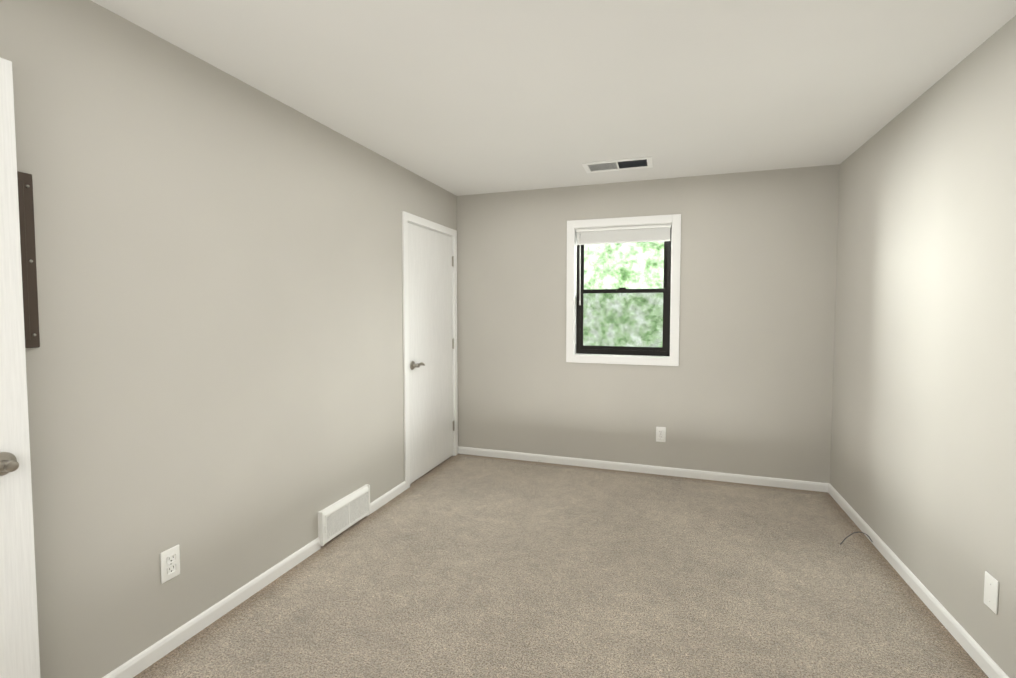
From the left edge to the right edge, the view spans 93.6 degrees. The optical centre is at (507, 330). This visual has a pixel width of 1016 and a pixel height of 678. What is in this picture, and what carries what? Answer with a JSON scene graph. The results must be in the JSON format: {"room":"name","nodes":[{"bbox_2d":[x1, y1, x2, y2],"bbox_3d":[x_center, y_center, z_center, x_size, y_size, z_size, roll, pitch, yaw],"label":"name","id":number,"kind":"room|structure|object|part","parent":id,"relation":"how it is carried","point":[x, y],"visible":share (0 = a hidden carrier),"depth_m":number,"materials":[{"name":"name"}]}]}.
{"room":"empty bedroom","nodes":[
{"label":"empty bedroom","id":0,"kind":"room"},
{"bbox_2d":[0,57,40,677],"bbox_3d":[-1.558,0.289,1.025,0.035,2.066,0.800,1,3,21],"label":"entry door","id":1,"kind":"structure","parent":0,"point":[19,647],"depth_m":1.36,"materials":[{"name":"white wood"}]},
{"bbox_2d":[0,452,18,475],"bbox_3d":[-1.407,0.375,1.284,0.063,0.066,0.152,1,3,21],"label":"door lever","id":2,"kind":"object","parent":1,"relation":"attached to","point":[8,462],"visible":1,"depth_m":1.32,"materials":[{"name":"grey metal"}]},
{"bbox_2d":[0,0,457,677],"bbox_3d":[-1.278,0.052,2.374,0.140,2.440,4.870,1,3,19],"label":"wall","id":3,"kind":"structure","parent":0,"point":[214,366],"depth_m":1.96,"materials":[{"name":"paint"}]},
{"bbox_2d":[17,171,39,347],"bbox_3d":[-1.543,-0.210,1.328,0.018,0.540,0.362,1,3,19],"label":"box","id":4,"kind":"object","parent":3,"relation":"attached to","point":[28,256],"visible":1,"depth_m":1.48,"materials":[{"name":"brown"}]},
{"bbox_3d":[-1.536,-0.210,1.326,0.004,0.490,0.312,1,3,19],"label":"lid","id":5,"kind":"part","parent":4,"relation":"part of","materials":[{"name":"grey wood"}]},
{"bbox_2d":[160,544,179,583],"bbox_3d":[-1.362,0.942,1.928,0.012,0.127,0.077,1,3,19],"label":"electrical outlet","id":6,"kind":"object","parent":3,"relation":"attached to","point":[170,562],"visible":1,"depth_m":1.92,"materials":[{"name":"white plastic"}]},
{"bbox_2d":[102,537,320,677],"bbox_3d":[-1.513,1.280,1.493,0.013,0.067,2.665,1,3,19],"label":"baseboard","id":7,"kind":"structure","parent":3,"relation":"attached to","point":[149,656],"depth_m":2.08,"materials":[{"name":"white wood"}]},
{"bbox_2d":[318,484,369,545],"bbox_3d":[-1.001,1.130,2.959,0.044,0.198,0.462,1,3,19],"label":"air vent","id":8,"kind":"object","parent":3,"relation":"in","point":[338,517],"visible":1,"depth_m":2.92,"materials":[{"name":"white"}]},
{"bbox_2d":[327,504,347,538],"bbox_3d":[-1.023,1.142,2.865,0.002,0.135,0.198,1,3,19],"label":"grille","id":9,"kind":"object","parent":8,"relation":"attached to","point":[337,517],"depth_m":2.86,"materials":[{"name":"white metal"}]},
{"bbox_2d":[350,492,368,522],"bbox_3d":[-0.956,1.133,3.064,0.002,0.135,0.198,1,3,19],"label":"grille","id":10,"kind":"object","parent":8,"relation":"attached to","point":[359,503],"depth_m":3.07,"materials":[{"name":"white metal"}]},
{"bbox_2d":[367,481,405,515],"bbox_3d":[-0.864,1.193,3.416,0.013,0.067,0.498,1,3,19],"label":"baseboard","id":11,"kind":"structure","parent":3,"relation":"attached to","point":[384,499],"depth_m":3.41,"materials":[{"name":"white wood"}]},
{"bbox_2d":[402,211,409,489],"bbox_3d":[-0.775,0.160,3.630,0.016,2.111,0.060,1,3,19],"label":"trim","id":12,"kind":"structure","parent":3,"relation":"attached to","point":[406,345],"depth_m":3.62,"materials":[{"name":"white wood"}]},
{"bbox_2d":[408,223,452,483],"bbox_3d":[-0.660,0.169,4.057,0.035,2.030,0.804,1,3,19],"label":"closet door","id":13,"kind":"structure","parent":3,"relation":"in","point":[430,338],"depth_m":4.01,"materials":[{"name":"white wood"}]},
{"bbox_2d":[410,361,424,369],"bbox_3d":[-0.707,0.269,3.767,0.063,0.066,0.152,1,3,19],"label":"handle","id":14,"kind":"object","parent":13,"relation":"attached to","point":[413,365],"visible":1,"depth_m":3.72,"materials":[{"name":"grey metal"}]},
{"bbox_2d":[408,213,453,235],"bbox_3d":[-0.634,-0.884,4.000,0.016,0.060,0.822,1,3,19],"label":"trim","id":15,"kind":"structure","parent":3,"relation":"attached to","point":[412,218],"depth_m":3.94,"materials":[{"name":"white wood"}]},
{"bbox_2d":[408,221,453,455],"bbox_3d":[-0.708,0.161,4.073,0.140,2.069,0.858,1,3,19],"label":"door frame","id":16,"kind":"structure","parent":3,"relation":"attached to","point":[452,338],"depth_m":4.41,"materials":[{"name":"white wood"}]},
{"bbox_2d":[453,230,457,455],"bbox_3d":[-0.494,0.122,4.465,0.016,2.111,0.060,1,3,19],"label":"trim","id":17,"kind":"structure","parent":3,"relation":"attached to","point":[455,392],"depth_m":4.45,"materials":[{"name":"white wood"}]},
{"bbox_2d":[91,0,1015,195],"bbox_3d":[0.242,-1.193,1.805,3.348,0.100,4.870,1,3,19],"label":"ceiling","id":18,"kind":"structure","parent":0,"point":[462,97],"depth_m":2.14,"materials":[{"name":"paint"}]},
{"bbox_2d":[582,157,652,172],"bbox_3d":[0.806,-1.218,3.510,0.490,0.006,0.250,1,3,19],"label":"ceiling vent","id":19,"kind":"object","parent":18,"relation":"in","point":[621,164],"visible":1,"depth_m":3.50,"materials":[{"name":"white metal"}]},
{"bbox_2d":[133,454,988,677],"bbox_3d":[0.242,1.345,1.921,3.348,0.100,4.870,1,3,19],"label":"floor","id":20,"kind":"structure","parent":0,"point":[465,566],"depth_m":2.31,"materials":[{"name":"carpet"}]},
{"bbox_2d":[840,532,872,544],"bbox_3d":[2.047,1.216,2.802,0.204,0.072,0.006,0,3,-5],"label":"cable","id":21,"kind":"object","parent":20,"relation":"on","point":[853,533],"visible":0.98,"depth_m":2.80,"materials":[{"name":"grey"}]},
{"bbox_2d":[457,164,839,482],"bbox_3d":[0.997,-0.026,4.102,3.068,2.440,0.140,1,3,19],"label":"wall","id":22,"kind":"structure","parent":0,"point":[752,384],"depth_m":3.88,"materials":[{"name":"paint"}]},
{"bbox_2d":[566,214,680,365],"bbox_3d":[0.975,-0.336,4.084,0.932,1.232,0.151,1,3,19],"label":"window","id":23,"kind":"structure","parent":22,"relation":"in","point":[673,296],"depth_m":4.06,"materials":[{"name":"white wood"}]},
{"bbox_3d":[0.543,-0.339,4.158,0.066,1.232,0.016,1,3,19],"label":"casing","id":24,"kind":"part","parent":23,"relation":"part of","materials":[{"name":"white wood"}]},
{"bbox_3d":[0.632,-0.344,4.253,0.032,1.090,0.050,1,3,19],"label":"frame","id":25,"kind":"part","parent":23,"relation":"part of","materials":[{"name":"brown metal"}]},
{"bbox_3d":[0.657,-0.102,4.245,0.026,0.529,0.018,1,3,19],"label":"window sash","id":26,"kind":"part","parent":23,"relation":"part of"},
{"bbox_3d":[0.664,-0.595,4.243,0.026,0.523,0.018,1,3,19],"label":"window sash","id":27,"kind":"part","parent":23,"relation":"part of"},
{"bbox_3d":[0.954,0.249,4.047,0.800,0.066,0.016,1,3,19],"label":"casing","id":28,"kind":"part","parent":23,"relation":"part of","materials":[{"name":"white wood"}]},
{"bbox_3d":[0.988,0.151,4.145,0.674,0.032,0.018,1,3,19],"label":"window sash","id":29,"kind":"part","parent":23,"relation":"part of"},
{"bbox_3d":[0.988,-0.345,4.122,0.674,0.034,0.018,1,3,19],"label":"left window sash top rail","id":30,"kind":"part","parent":23,"relation":"part of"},
{"bbox_2d":[583,293,662,346],"bbox_3d":[0.998,-0.083,4.164,0.718,0.513,0.001,1,3,19],"label":"screen","id":31,"kind":"object","parent":23,"relation":"attached to","point":[610,316],"depth_m":4.16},
{"bbox_3d":[0.954,-0.915,3.994,0.800,0.066,0.016,1,3,19],"label":"top window casing","id":32,"kind":"part","parent":23,"relation":"part of","materials":[{"name":"white wood"}]},
{"bbox_3d":[0.992,0.186,4.156,0.726,0.040,0.050,1,3,19],"label":"frame","id":33,"kind":"part","parent":23,"relation":"part of","materials":[{"name":"brown metal"}]},
{"bbox_3d":[0.988,-0.096,4.133,0.674,0.463,0.004,1,3,19],"label":"glass","id":34,"kind":"part","parent":23,"relation":"part of","materials":[{"name":"clear glass"}]},
{"bbox_3d":[0.965,-0.750,4.033,0.772,0.015,0.024,1,3,19],"label":"window blind bottom rail","id":35,"kind":"part","parent":23,"relation":"part of","materials":[{"name":"white plastic"}]},
{"bbox_2d":[576,224,670,232],"bbox_3d":[0.965,-0.865,4.028,0.778,0.026,0.028,1,3,19],"label":"blind headrail","id":36,"kind":"object","parent":23,"relation":"attached to","point":[625,228],"visible":0.96,"depth_m":4.01,"materials":[{"name":"white"}]},
{"bbox_2d":[579,234,580,304],"bbox_3d":[0.625,-0.543,4.136,0.013,0.640,0.012,1,3,19],"label":"blind wand","id":37,"kind":"object","parent":36,"relation":"hanging from","point":[580,271],"visible":1,"depth_m":4.14,"materials":[{"name":"white plastic"}]},
{"bbox_3d":[0.978,-0.889,4.066,0.790,0.016,0.136,1,3,19],"label":"top window jamb","id":38,"kind":"part","parent":23,"relation":"part of","materials":[{"name":"white wood"}]},
{"bbox_3d":[0.995,-0.594,4.132,0.674,0.463,0.004,1,3,19],"label":"window glass","id":39,"kind":"part","parent":23,"relation":"part of","materials":[{"name":"clear glass"}]},
{"bbox_3d":[1.320,-0.092,4.022,0.026,0.529,0.018,1,3,19],"label":"window sash","id":40,"kind":"part","parent":23,"relation":"part of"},
{"bbox_3d":[1.327,-0.585,4.020,0.026,0.523,0.018,1,3,19],"label":"window sash","id":41,"kind":"part","parent":23,"relation":"part of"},
{"bbox_3d":[1.351,-0.333,4.011,0.032,1.090,0.050,1,3,19],"label":"frame","id":42,"kind":"part","parent":23,"relation":"part of","materials":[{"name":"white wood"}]},
{"bbox_3d":[1.364,-0.327,3.882,0.066,1.232,0.016,1,3,19],"label":"casing","id":43,"kind":"part","parent":23,"relation":"part of","materials":[{"name":"white wood"}]},
{"bbox_2d":[458,446,828,491],"bbox_3d":[0.972,1.162,4.084,3.068,0.067,0.013,1,3,19],"label":"baseboard","id":44,"kind":"structure","parent":22,"relation":"attached to","point":[740,478],"depth_m":4.00,"materials":[{"name":"white wood"}]},
{"bbox_2d":[656,427,665,441],"bbox_3d":[1.272,0.863,3.970,0.077,0.127,0.012,1,3,19],"label":"electrical outlet","id":45,"kind":"object","parent":22,"relation":"attached to","point":[660,434],"visible":1,"depth_m":3.97,"materials":[{"name":"white plastic"}]},
{"bbox_2d":[830,15,1015,677],"bbox_3d":[1.762,0.099,1.352,0.140,2.440,4.870,1,3,19],"label":"wall","id":46,"kind":"structure","parent":0,"point":[923,461],"depth_m":2.17,"materials":[{"name":"paint"}]},
{"bbox_2d":[828,483,1008,677],"bbox_3d":[1.690,1.283,1.430,0.013,0.067,4.590,1,3,19],"label":"baseboard","id":47,"kind":"structure","parent":46,"relation":"attached to","point":[980,657],"depth_m":2.21,"materials":[{"name":"white wood"}]},
{"bbox_2d":[984,571,998,613],"bbox_3d":[1.822,0.987,1.800,0.007,0.126,0.077,1,3,19],"label":"electrical outlet","id":48,"kind":"object","parent":46,"relation":"attached to","point":[991,585],"visible":1,"depth_m":1.79,"materials":[{"name":"white plastic"}]},
{"label":"outside","id":49,"kind":"structure","parent":0,"visible":0},
{"bbox_2d":[583,241,663,346],"bbox_3d":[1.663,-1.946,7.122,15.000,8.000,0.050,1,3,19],"label":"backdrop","id":50,"kind":"structure","parent":49,"point":[622,272],"depth_m":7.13,"materials":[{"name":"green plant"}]}
]}

